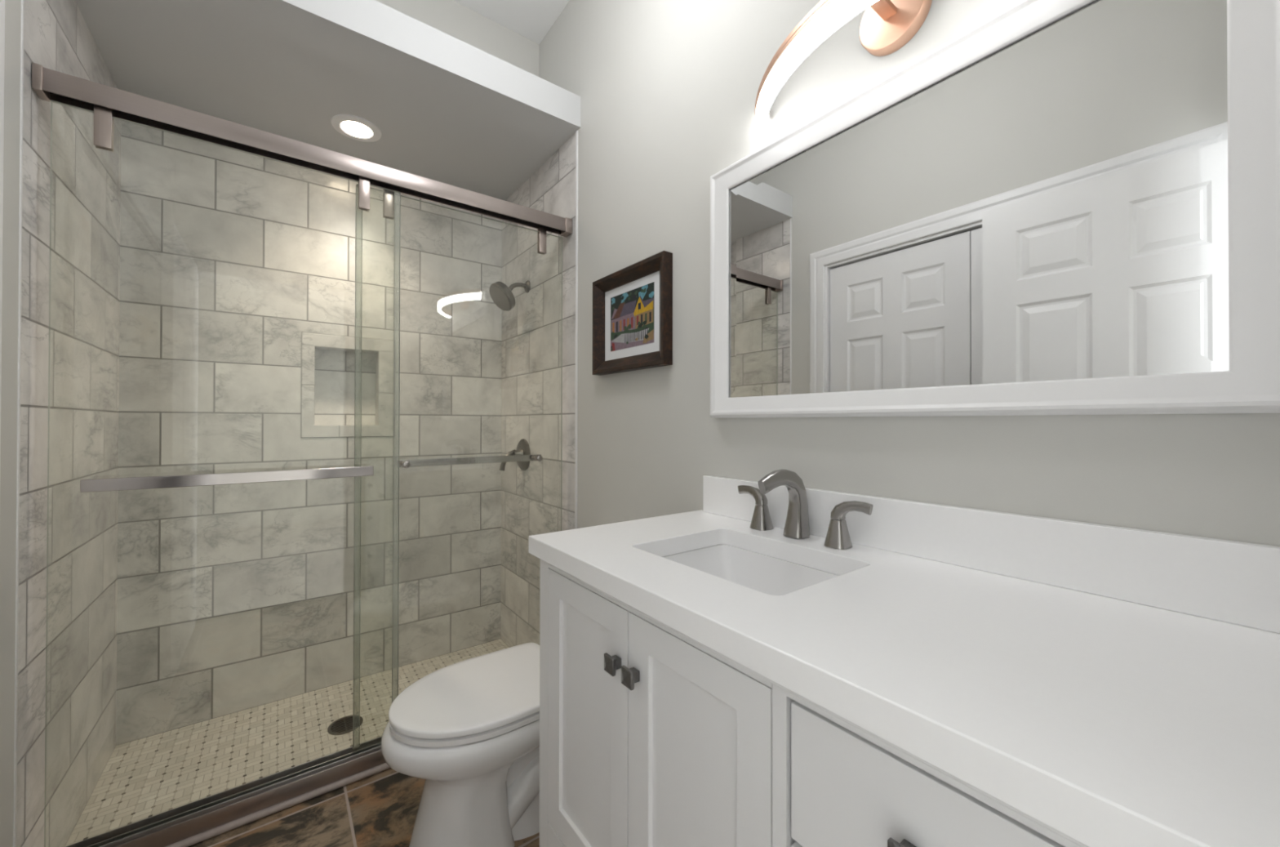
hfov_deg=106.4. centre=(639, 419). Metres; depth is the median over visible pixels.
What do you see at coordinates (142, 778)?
floor
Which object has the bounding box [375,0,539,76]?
wall
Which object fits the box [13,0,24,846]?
trim
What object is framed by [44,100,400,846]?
shower door
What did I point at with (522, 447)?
shower valve
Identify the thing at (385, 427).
trim
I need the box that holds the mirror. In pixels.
[710,0,1279,417]
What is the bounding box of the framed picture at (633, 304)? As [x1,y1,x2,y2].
[592,250,672,375]
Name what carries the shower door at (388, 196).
on the door track
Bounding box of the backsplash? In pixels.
[702,475,1279,633]
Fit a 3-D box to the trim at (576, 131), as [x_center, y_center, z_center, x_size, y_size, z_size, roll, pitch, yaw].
[-0.264,-0.016,1.991,0.008,2.376,0.012,0,0,-37]
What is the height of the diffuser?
0.048 m
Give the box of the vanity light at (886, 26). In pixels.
[755,0,932,129]
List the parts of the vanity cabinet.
panel, door, knob, knob, door, drawer, knob, drawer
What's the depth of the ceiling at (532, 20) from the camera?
2.12 m
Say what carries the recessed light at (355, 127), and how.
in the ceiling at (445, 108)
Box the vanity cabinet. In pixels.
[539,559,1087,846]
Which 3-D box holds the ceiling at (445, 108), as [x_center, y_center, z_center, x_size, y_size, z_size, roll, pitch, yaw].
[-1.092,-1.269,1.884,1.464,0.127,0.872,0,0,-37]
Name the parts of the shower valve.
lever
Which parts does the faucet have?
lever, handle, spout, handle, lever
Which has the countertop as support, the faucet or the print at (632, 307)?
the faucet
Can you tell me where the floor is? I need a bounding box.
[65,638,539,846]
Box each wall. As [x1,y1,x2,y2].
[0,0,120,846]
[115,120,502,745]
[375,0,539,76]
[500,0,1279,647]
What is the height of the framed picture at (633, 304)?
0.352 m
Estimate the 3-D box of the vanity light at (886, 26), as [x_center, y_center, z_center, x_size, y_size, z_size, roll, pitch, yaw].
[0.446,-0.803,0.909,0.174,0.138,0.674,0,0,-37]
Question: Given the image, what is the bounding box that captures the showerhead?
[488,280,530,311]
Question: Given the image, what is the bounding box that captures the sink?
[662,543,839,595]
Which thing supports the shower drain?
on the floor
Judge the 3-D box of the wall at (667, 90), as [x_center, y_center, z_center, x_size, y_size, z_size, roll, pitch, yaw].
[0.081,-0.265,1.635,0.120,3.070,2.913,0,0,-37]
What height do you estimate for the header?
0.061 m
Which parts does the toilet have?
lid, seat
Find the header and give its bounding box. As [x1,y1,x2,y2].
[31,62,572,236]
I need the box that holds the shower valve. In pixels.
[499,438,530,471]
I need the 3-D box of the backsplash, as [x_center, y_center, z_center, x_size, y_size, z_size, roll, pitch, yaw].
[0.507,0.209,0.947,0.020,0.102,1.062,0,0,-37]
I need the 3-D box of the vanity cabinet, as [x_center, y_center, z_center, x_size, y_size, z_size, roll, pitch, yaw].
[0.291,0.732,0.792,0.543,0.866,1.062,0,0,-37]
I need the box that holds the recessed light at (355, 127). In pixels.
[330,114,381,142]
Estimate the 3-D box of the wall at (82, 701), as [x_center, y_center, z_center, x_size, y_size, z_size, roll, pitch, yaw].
[-1.185,-0.272,0.682,0.120,3.070,2.913,0,0,-37]
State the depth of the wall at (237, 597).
2.09 m
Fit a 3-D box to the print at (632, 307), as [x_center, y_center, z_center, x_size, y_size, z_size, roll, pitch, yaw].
[-0.031,-0.351,1.672,0.001,0.199,0.258,0,0,-37]
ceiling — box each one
[75,0,580,200]
[453,0,569,44]
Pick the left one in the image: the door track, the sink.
the door track
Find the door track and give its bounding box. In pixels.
[64,735,386,846]
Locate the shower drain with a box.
[327,715,363,734]
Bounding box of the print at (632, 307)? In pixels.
[610,281,653,351]
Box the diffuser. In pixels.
[755,0,878,129]
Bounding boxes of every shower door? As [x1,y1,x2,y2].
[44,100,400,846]
[352,183,562,747]
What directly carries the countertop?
on the vanity cabinet
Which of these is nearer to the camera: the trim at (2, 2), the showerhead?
the trim at (2, 2)
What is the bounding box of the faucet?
[737,468,873,549]
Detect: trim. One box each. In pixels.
[0,0,4,475]
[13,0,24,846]
[164,762,390,846]
[300,331,395,437]
[574,129,577,528]
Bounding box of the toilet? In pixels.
[381,642,539,846]
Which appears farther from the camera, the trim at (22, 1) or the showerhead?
the showerhead
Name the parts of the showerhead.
plate, arm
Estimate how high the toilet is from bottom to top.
0.718 m
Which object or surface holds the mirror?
attached to the wall at (667, 90)
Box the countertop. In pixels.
[528,509,1279,846]

